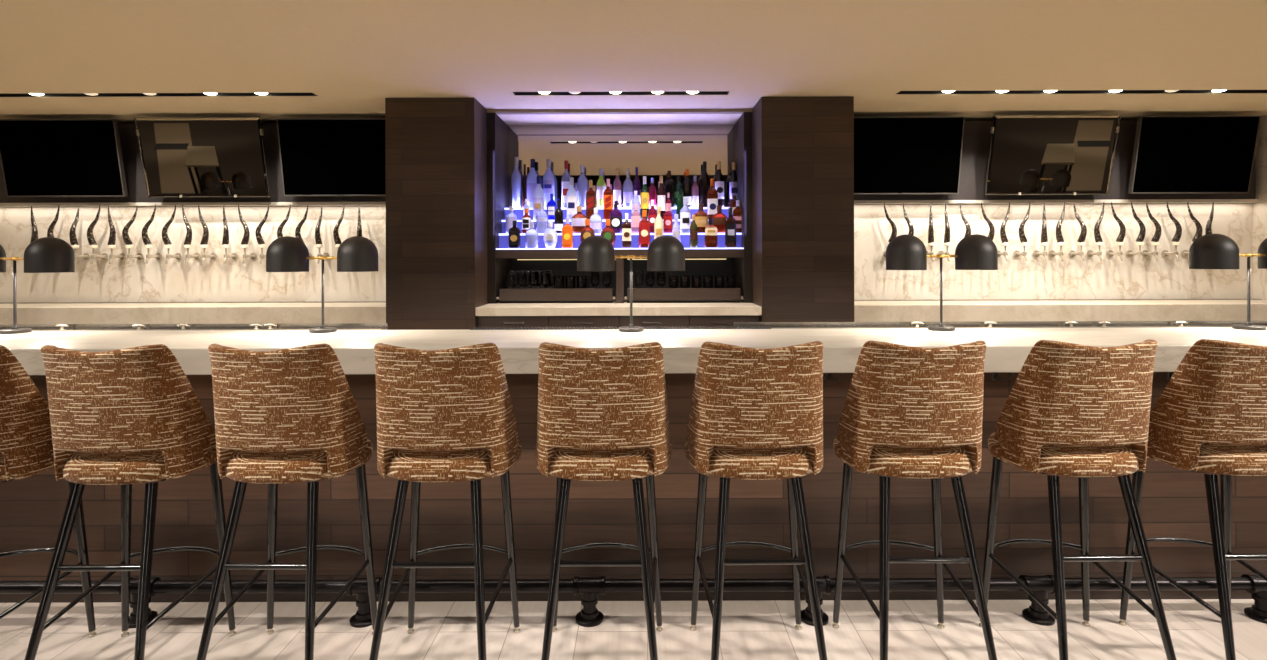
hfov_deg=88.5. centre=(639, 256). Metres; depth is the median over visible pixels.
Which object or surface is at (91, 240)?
tap
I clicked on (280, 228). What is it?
tap
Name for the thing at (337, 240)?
tap
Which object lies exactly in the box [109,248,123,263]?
faucet
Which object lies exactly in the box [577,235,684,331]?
table lamp
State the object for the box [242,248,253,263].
faucet
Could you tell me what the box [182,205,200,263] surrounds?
tap
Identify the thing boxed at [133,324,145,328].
valve
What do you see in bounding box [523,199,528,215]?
bottle
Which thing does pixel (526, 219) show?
bottle
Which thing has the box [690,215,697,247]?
bottle
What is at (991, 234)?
tap
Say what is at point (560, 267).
wall
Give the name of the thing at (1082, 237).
tap
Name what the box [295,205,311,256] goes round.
tap
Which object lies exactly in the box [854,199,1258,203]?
trim
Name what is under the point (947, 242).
tap
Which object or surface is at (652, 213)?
bottle
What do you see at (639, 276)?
wine glass
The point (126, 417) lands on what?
bar stool
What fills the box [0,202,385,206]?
trim
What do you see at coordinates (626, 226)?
bottle
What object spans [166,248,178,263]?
faucet
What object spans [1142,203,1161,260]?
tap
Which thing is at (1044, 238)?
tap
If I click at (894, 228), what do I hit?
tap
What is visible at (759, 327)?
bar mat
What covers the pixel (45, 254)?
table lamp
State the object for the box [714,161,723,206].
bottle
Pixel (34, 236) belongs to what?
tap
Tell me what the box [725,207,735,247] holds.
bottle
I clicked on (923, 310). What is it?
countertop
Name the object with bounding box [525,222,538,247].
bottle
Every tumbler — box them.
[554,276,563,288]
[565,276,575,288]
[577,276,586,288]
[585,275,589,288]
[669,276,678,287]
[680,276,689,287]
[692,275,701,287]
[703,275,712,287]
[714,275,724,287]
[726,275,735,287]
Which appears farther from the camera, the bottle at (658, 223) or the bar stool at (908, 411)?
the bottle at (658, 223)
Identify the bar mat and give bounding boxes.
[470,326,770,329]
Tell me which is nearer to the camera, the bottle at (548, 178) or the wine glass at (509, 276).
the wine glass at (509, 276)
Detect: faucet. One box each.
[74,249,87,259]
[90,248,105,263]
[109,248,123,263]
[126,248,140,263]
[145,248,159,263]
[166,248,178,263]
[185,248,197,263]
[202,248,214,263]
[223,248,235,263]
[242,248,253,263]
[260,248,265,263]
[317,248,326,262]
[927,246,933,261]
[940,246,949,261]
[998,246,1007,260]
[1015,246,1026,260]
[1035,246,1047,260]
[1051,246,1063,260]
[1071,246,1083,260]
[1089,245,1101,260]
[1109,245,1122,260]
[1129,245,1142,260]
[1144,245,1158,260]
[1164,245,1178,260]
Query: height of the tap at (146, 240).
0.450 m
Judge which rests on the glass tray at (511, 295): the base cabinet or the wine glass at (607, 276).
the wine glass at (607, 276)
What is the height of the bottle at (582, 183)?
0.330 m
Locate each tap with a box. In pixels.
[30,206,37,242]
[47,205,59,236]
[69,206,89,259]
[87,205,107,263]
[107,206,125,263]
[122,206,143,263]
[142,205,161,263]
[162,205,181,263]
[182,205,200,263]
[198,205,216,263]
[222,205,237,263]
[238,205,256,263]
[255,205,268,263]
[277,205,290,237]
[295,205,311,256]
[315,205,329,262]
[333,206,344,247]
[357,205,361,235]
[883,203,896,256]
[903,203,913,235]
[927,203,934,261]
[938,203,950,261]
[960,203,970,237]
[981,202,994,240]
[998,202,1009,260]
[1013,203,1030,260]
[1033,203,1048,260]
[1049,202,1064,260]
[1069,203,1086,260]
[1087,202,1103,260]
[1107,202,1125,260]
[1126,202,1145,260]
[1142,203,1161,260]
[1161,202,1181,260]
[1182,202,1202,256]
[1205,202,1213,234]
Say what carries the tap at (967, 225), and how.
attached to the wall at (1111, 277)
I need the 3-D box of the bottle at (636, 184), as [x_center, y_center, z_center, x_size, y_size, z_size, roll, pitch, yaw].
[-0.025,-0.535,5.003,0.053,0.312,0.055,0,0,0]
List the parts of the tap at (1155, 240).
handle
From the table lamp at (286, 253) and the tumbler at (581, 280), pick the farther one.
the tumbler at (581, 280)
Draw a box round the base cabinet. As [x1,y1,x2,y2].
[478,315,759,328]
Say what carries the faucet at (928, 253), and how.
on the tap at (931, 243)
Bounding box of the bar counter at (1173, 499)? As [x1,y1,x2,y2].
[0,327,1266,602]
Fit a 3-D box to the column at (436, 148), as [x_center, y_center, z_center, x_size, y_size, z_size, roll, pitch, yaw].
[-1.387,0.195,4.795,0.589,2.498,0.990,0,0,0]
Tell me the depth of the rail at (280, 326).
3.15 m
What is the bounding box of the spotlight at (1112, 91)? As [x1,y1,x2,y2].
[1108,90,1121,92]
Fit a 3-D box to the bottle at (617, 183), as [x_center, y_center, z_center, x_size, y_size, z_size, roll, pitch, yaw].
[-0.175,-0.528,5.003,0.061,0.300,0.063,0,0,0]
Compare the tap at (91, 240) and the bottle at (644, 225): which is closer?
the bottle at (644, 225)
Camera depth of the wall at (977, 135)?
4.96 m
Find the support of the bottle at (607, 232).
on the shelf
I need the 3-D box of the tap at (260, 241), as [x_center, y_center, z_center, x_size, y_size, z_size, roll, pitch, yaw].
[-2.868,-0.175,4.977,0.089,0.450,0.137,0,0,0]
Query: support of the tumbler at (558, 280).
on the glass tray at (511, 295)
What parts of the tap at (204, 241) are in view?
handle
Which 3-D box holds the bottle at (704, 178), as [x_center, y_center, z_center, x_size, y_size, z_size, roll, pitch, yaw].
[0.499,-0.557,5.004,0.076,0.353,0.076,0,0,0]
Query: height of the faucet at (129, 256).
0.119 m
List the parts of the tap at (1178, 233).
handle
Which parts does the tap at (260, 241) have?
handle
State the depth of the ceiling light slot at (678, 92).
4.26 m
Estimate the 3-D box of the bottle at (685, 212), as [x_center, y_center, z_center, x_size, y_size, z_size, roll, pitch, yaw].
[0.335,-0.306,4.802,0.080,0.257,0.084,0,0,0]
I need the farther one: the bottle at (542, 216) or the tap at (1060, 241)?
the tap at (1060, 241)
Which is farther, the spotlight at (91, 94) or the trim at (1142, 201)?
the trim at (1142, 201)
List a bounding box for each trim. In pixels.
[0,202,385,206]
[487,109,751,113]
[487,113,510,303]
[496,249,743,257]
[616,258,623,302]
[733,112,752,302]
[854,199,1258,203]
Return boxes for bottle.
[506,206,516,232]
[509,221,520,247]
[511,157,520,207]
[522,164,526,206]
[522,209,531,232]
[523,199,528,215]
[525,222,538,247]
[527,159,537,207]
[533,176,543,219]
[536,203,547,232]
[543,159,554,207]
[544,221,557,247]
[547,193,556,219]
[554,200,562,232]
[561,160,569,207]
[562,218,572,247]
[567,177,576,219]
[571,206,586,232]
[577,165,587,207]
[580,219,594,241]
[586,180,595,218]
[590,208,601,232]
[596,169,605,207]
[600,219,615,245]
[603,179,612,219]
[609,201,621,232]
[613,169,620,207]
[622,213,630,247]
[623,169,632,206]
[631,205,640,232]
[632,191,639,212]
[633,167,639,199]
[639,210,649,247]
[640,176,648,219]
[648,200,656,232]
[649,178,655,206]
[654,206,663,238]
[657,176,665,218]
[663,206,672,232]
[664,171,674,206]
[666,193,670,212]
[672,214,680,241]
[675,176,682,206]
[676,189,682,218]
[680,198,690,232]
[683,169,691,206]
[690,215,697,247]
[692,176,698,206]
[694,204,707,232]
[700,161,709,206]
[704,219,717,247]
[707,178,717,218]
[712,205,726,232]
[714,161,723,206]
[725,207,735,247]
[729,162,736,206]
[730,195,735,216]
[733,200,740,232]
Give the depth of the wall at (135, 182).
4.96 m
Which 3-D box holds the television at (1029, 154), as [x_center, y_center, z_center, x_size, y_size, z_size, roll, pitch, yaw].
[3.040,-0.750,4.804,0.931,0.575,0.140,0,0,0]
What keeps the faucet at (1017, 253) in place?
on the tap at (1023, 239)
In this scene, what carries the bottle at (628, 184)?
on the shelf
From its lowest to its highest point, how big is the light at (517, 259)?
0.007 m
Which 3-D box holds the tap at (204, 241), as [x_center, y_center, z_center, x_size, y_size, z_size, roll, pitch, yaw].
[-3.317,-0.173,4.977,0.090,0.450,0.137,0,0,0]
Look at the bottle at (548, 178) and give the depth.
4.97 m
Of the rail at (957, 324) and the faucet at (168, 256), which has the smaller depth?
the rail at (957, 324)
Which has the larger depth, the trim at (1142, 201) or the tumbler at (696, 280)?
the trim at (1142, 201)
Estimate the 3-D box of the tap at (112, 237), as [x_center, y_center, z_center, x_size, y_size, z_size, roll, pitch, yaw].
[-4.018,-0.171,4.975,0.084,0.450,0.139,0,0,0]
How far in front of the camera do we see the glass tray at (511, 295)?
4.66 m
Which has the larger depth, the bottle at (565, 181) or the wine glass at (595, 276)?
the bottle at (565, 181)
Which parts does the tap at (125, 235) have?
handle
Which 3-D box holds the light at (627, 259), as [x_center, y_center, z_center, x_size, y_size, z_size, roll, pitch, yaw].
[0.293,0.018,5.165,0.785,0.007,0.010,0,0,0]
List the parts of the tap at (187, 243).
handle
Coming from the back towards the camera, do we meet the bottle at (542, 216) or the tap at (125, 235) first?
the tap at (125, 235)
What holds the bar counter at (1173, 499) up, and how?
on the floor
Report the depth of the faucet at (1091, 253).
4.94 m
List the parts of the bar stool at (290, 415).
leg, leg, backrest, seat, leg, leg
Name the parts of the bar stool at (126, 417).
leg, leg, backrest, seat, leg, leg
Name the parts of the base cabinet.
drawer, handle, drawer, handle, drawer, drawer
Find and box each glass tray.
[496,288,615,302]
[624,288,743,302]
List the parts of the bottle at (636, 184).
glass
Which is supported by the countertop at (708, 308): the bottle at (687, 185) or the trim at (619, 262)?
the trim at (619, 262)
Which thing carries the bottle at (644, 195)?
on the shelf
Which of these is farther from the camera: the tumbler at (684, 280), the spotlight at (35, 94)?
the tumbler at (684, 280)
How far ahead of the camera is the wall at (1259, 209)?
4.99 m
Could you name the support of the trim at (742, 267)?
attached to the column at (803, 147)
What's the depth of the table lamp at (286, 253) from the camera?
2.93 m
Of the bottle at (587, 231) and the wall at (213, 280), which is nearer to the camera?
the bottle at (587, 231)
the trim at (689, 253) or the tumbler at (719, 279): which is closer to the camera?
the trim at (689, 253)
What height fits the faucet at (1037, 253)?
0.119 m
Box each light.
[517,259,615,259]
[627,259,725,259]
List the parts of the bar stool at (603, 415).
leg, leg, seat, backrest, leg, leg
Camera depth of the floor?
2.48 m
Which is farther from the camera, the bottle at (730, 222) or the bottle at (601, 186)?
the bottle at (601, 186)
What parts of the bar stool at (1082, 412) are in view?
leg, leg, seat, backrest, leg, leg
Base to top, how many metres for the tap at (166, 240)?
0.450 m
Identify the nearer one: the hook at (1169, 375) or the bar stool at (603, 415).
the bar stool at (603, 415)
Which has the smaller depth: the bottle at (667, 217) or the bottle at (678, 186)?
the bottle at (667, 217)
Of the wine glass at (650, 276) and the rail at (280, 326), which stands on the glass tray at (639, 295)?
the wine glass at (650, 276)
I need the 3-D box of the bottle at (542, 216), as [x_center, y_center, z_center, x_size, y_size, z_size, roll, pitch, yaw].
[-0.723,-0.286,4.803,0.088,0.224,0.072,0,0,0]
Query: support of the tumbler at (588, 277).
on the glass tray at (511, 295)
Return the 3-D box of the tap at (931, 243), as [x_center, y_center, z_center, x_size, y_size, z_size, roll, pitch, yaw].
[2.211,-0.190,4.971,0.054,0.450,0.149,0,0,3]
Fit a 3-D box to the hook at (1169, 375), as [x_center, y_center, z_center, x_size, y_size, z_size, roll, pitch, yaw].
[2.211,0.474,2.692,0.094,0.071,0.045,0,0,0]
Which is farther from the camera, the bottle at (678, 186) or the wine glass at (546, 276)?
the bottle at (678, 186)
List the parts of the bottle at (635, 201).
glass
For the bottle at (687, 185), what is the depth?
4.98 m
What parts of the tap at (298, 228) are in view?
handle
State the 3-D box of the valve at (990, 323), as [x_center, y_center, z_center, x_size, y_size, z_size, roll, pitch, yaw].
[1.679,0.326,3.115,0.059,0.036,0.023,0,0,0]
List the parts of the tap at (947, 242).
handle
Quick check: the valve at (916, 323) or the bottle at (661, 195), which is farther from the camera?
the bottle at (661, 195)
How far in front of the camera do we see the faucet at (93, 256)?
4.94 m
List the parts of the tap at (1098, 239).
handle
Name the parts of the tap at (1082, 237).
handle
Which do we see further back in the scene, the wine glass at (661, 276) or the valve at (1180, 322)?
the wine glass at (661, 276)
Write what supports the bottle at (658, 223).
on the shelf
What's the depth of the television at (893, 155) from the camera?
4.82 m
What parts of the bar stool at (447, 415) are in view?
leg, leg, backrest, seat, leg, leg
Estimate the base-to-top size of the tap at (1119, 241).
0.450 m
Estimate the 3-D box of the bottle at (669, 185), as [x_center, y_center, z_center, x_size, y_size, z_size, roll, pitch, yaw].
[0.226,-0.522,5.004,0.081,0.284,0.065,0,0,0]
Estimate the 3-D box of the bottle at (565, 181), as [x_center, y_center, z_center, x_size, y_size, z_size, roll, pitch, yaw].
[-0.568,-0.559,5.002,0.072,0.364,0.076,0,0,0]
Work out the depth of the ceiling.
3.43 m
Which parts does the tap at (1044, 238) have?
handle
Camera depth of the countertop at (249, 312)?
4.55 m
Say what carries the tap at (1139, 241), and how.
attached to the wall at (1111, 277)
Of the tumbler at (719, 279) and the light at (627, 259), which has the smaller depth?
the tumbler at (719, 279)
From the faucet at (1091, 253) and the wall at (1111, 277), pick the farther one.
the wall at (1111, 277)
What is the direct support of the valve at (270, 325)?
attached to the rail at (280, 326)
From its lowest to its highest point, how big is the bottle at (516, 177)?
0.393 m
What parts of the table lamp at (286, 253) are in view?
lamp shade, arm, lamp shade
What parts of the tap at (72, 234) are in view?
handle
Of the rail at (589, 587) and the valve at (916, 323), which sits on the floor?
the rail at (589, 587)
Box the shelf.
[496,207,743,249]
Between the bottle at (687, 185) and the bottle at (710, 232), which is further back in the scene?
the bottle at (687, 185)
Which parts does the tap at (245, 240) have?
handle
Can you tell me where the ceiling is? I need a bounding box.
[0,0,1266,124]
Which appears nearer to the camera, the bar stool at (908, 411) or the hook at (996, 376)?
the bar stool at (908, 411)
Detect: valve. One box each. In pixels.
[56,324,68,329]
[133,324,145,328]
[177,324,189,328]
[250,324,262,328]
[264,323,276,328]
[911,322,923,326]
[984,321,996,326]
[1065,321,1077,326]
[1098,321,1110,326]
[1175,321,1187,325]
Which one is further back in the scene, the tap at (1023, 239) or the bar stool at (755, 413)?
the tap at (1023, 239)
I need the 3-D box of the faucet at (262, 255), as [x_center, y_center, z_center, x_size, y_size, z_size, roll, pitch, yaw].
[-2.870,-0.009,4.976,0.029,0.119,0.135,0,0,0]
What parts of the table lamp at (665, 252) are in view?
lamp shade, arm, lamp shade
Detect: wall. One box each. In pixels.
[0,123,385,202]
[0,206,385,301]
[511,258,732,296]
[854,121,1255,199]
[854,204,1252,299]
[1225,116,1266,299]
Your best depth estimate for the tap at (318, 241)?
4.92 m
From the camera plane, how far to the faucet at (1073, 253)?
4.94 m
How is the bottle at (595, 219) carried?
on the shelf
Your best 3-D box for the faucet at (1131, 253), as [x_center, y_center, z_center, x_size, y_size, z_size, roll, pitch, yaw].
[3.796,-0.029,4.976,0.029,0.119,0.135,0,0,0]
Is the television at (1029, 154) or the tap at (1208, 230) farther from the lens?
the tap at (1208, 230)
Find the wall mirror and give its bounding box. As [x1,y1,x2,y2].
[508,124,734,207]
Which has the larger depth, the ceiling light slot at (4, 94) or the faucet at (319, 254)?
the faucet at (319, 254)
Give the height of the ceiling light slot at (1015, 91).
0.108 m
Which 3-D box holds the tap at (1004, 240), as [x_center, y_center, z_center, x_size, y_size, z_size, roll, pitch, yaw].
[2.775,-0.191,4.977,0.088,0.450,0.137,0,0,0]
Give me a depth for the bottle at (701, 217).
4.77 m
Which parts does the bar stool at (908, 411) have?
leg, leg, seat, backrest, leg, leg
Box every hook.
[823,373,843,380]
[990,372,1012,380]
[1166,372,1172,379]
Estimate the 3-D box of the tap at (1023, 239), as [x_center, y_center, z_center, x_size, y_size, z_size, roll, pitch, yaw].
[2.922,-0.192,4.977,0.092,0.450,0.137,0,0,0]
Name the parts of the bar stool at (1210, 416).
leg, seat, backrest, leg, leg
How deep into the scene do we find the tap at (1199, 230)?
4.93 m
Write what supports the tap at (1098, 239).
attached to the wall at (1111, 277)
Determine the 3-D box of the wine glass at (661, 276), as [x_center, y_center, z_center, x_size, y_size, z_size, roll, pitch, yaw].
[0.154,0.199,4.735,0.071,0.205,0.071,0,0,0]
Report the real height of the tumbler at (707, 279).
0.165 m
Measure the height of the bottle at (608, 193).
0.308 m
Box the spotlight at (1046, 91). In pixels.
[1043,90,1057,92]
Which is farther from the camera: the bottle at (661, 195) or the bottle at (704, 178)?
the bottle at (704, 178)
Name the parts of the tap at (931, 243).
handle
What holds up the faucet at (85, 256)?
on the tap at (72, 234)
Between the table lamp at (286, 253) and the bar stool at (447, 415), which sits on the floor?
the bar stool at (447, 415)
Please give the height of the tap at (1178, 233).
0.450 m
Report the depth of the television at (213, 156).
4.79 m
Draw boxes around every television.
[0,119,127,196]
[135,117,269,197]
[276,118,385,195]
[854,117,964,194]
[984,115,1120,194]
[1128,116,1260,193]
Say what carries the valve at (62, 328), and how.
attached to the rail at (280, 326)
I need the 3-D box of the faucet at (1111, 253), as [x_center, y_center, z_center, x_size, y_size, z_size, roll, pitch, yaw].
[3.644,-0.028,4.976,0.029,0.119,0.135,0,0,0]
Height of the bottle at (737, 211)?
0.243 m
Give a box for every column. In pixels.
[385,98,486,329]
[752,96,853,321]
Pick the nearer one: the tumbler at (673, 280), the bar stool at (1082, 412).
the bar stool at (1082, 412)
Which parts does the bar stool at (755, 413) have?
leg, leg, seat, backrest, leg, leg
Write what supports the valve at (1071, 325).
attached to the rail at (957, 324)
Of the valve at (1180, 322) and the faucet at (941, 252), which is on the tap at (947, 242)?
the faucet at (941, 252)
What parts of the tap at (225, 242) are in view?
handle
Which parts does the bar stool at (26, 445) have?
backrest, seat, leg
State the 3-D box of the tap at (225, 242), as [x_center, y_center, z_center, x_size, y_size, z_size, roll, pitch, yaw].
[-3.150,-0.174,4.973,0.072,0.450,0.143,0,0,0]
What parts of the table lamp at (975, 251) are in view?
lamp shade, arm, lamp shade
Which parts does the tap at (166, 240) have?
handle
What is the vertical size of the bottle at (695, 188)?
0.246 m
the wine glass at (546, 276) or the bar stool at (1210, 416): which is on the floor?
the bar stool at (1210, 416)
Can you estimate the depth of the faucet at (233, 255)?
4.93 m
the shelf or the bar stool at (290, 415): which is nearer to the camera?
the bar stool at (290, 415)
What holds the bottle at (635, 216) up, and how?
on the shelf
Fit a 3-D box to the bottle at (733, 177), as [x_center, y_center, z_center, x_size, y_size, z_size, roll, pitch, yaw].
[0.722,-0.554,5.002,0.076,0.346,0.080,0,0,0]
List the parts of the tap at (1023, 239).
handle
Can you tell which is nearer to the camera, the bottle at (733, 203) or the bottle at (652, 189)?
the bottle at (733, 203)
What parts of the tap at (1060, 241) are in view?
handle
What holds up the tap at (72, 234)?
attached to the wall at (213, 280)
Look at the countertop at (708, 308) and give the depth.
4.30 m
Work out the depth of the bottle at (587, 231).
4.68 m
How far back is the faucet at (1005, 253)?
4.93 m
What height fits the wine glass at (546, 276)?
0.205 m
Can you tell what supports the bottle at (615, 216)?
on the shelf
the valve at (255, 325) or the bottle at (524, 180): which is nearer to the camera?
the valve at (255, 325)
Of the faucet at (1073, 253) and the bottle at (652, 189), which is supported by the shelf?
the bottle at (652, 189)
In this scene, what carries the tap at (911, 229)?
attached to the wall at (1111, 277)
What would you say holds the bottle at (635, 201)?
on the shelf
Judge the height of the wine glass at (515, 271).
0.205 m
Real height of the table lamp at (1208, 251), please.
0.440 m
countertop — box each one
[0,301,385,323]
[476,301,761,315]
[854,299,1266,321]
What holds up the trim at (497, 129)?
attached to the column at (436, 148)
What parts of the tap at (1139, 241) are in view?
handle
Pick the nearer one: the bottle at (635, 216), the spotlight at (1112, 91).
the spotlight at (1112, 91)
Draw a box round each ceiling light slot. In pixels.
[0,93,317,96]
[513,91,728,94]
[897,90,1266,93]
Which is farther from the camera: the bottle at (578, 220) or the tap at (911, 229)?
the tap at (911, 229)
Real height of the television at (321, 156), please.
0.565 m
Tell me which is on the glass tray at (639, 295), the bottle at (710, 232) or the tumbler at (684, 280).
the tumbler at (684, 280)
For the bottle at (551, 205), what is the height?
0.199 m
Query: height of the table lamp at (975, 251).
0.440 m
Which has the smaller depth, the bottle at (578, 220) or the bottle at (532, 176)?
the bottle at (578, 220)
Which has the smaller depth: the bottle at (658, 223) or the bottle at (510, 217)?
the bottle at (658, 223)
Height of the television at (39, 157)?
0.565 m
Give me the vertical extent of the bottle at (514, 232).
0.199 m
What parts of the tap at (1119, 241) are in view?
handle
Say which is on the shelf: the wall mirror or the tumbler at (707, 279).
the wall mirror
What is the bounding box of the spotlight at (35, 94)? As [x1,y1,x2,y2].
[29,93,44,95]
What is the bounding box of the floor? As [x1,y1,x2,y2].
[0,599,1266,659]
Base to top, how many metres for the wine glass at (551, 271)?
0.205 m
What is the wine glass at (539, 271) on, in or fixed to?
on the glass tray at (511, 295)
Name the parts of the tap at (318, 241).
handle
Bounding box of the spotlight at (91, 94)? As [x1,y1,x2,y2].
[84,93,98,95]
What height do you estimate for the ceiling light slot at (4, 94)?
0.108 m
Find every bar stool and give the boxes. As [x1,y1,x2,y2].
[0,345,96,636]
[24,344,235,659]
[197,343,376,659]
[369,343,521,659]
[535,342,671,659]
[684,341,826,659]
[832,340,996,659]
[979,339,1176,659]
[1119,339,1266,659]
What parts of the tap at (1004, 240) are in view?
handle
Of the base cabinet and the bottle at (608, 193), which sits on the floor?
the base cabinet
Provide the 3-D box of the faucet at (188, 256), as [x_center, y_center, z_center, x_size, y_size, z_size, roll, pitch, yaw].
[-3.432,-0.007,4.976,0.029,0.119,0.135,0,0,0]
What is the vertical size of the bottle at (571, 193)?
0.320 m
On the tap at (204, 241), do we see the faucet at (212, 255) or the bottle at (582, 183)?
the faucet at (212, 255)
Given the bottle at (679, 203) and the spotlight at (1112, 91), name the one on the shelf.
the bottle at (679, 203)
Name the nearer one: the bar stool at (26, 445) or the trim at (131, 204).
the bar stool at (26, 445)
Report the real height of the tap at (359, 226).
0.450 m
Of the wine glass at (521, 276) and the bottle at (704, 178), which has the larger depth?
the bottle at (704, 178)
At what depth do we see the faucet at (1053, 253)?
4.93 m
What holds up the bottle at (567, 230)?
on the shelf
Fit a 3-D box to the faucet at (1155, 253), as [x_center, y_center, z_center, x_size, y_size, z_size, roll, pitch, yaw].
[3.914,-0.029,4.976,0.029,0.119,0.135,0,0,0]
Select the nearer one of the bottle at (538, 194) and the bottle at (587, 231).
the bottle at (587, 231)
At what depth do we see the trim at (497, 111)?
4.65 m
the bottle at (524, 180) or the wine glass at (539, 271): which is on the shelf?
the bottle at (524, 180)
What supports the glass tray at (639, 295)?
on the countertop at (708, 308)
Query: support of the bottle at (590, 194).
on the shelf
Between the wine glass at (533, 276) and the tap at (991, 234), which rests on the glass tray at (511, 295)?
the wine glass at (533, 276)
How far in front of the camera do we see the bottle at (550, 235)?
4.68 m
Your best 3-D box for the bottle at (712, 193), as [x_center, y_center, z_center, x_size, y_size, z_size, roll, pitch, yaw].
[0.546,-0.437,4.902,0.079,0.308,0.066,0,0,0]
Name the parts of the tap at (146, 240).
handle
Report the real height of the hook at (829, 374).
0.071 m
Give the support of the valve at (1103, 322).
attached to the rail at (957, 324)
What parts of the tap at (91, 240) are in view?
handle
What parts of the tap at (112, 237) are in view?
handle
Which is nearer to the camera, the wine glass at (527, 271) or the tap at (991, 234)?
the wine glass at (527, 271)
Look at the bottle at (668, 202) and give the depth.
4.89 m
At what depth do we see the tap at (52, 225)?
4.93 m
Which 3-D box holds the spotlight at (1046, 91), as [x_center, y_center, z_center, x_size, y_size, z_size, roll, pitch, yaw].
[2.665,-1.115,4.214,0.087,0.095,0.087,0,0,0]
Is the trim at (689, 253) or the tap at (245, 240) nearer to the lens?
the trim at (689, 253)
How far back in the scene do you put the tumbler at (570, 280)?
4.70 m
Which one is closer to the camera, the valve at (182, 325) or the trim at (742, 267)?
the valve at (182, 325)
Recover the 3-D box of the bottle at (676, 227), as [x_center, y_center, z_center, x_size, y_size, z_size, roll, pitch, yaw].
[0.263,-0.188,4.704,0.068,0.243,0.061,0,0,0]
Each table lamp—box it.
[0,237,74,333]
[266,236,377,332]
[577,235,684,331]
[886,234,997,330]
[1189,234,1266,329]
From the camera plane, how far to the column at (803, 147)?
4.30 m
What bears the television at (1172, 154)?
attached to the wall at (977, 135)
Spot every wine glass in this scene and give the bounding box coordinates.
[505,271,514,288]
[510,270,517,288]
[517,271,526,288]
[522,270,529,288]
[529,271,538,288]
[534,270,541,288]
[541,271,550,288]
[546,270,554,288]
[590,271,599,288]
[602,271,611,288]
[634,270,643,287]
[645,270,654,287]
[656,271,665,287]
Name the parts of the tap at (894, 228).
handle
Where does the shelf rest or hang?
attached to the wall at (560, 267)
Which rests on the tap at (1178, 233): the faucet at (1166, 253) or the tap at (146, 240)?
the faucet at (1166, 253)
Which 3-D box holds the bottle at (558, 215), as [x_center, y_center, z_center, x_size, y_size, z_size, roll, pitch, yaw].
[-0.600,-0.297,4.803,0.066,0.246,0.068,0,0,0]
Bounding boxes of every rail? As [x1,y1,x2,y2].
[0,323,387,330]
[0,574,1266,628]
[734,321,1266,328]
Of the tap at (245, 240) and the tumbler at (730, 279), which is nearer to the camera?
the tumbler at (730, 279)
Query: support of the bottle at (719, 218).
on the shelf
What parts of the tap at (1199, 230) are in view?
handle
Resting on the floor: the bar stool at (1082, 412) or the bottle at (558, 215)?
the bar stool at (1082, 412)
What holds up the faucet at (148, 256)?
on the tap at (146, 240)

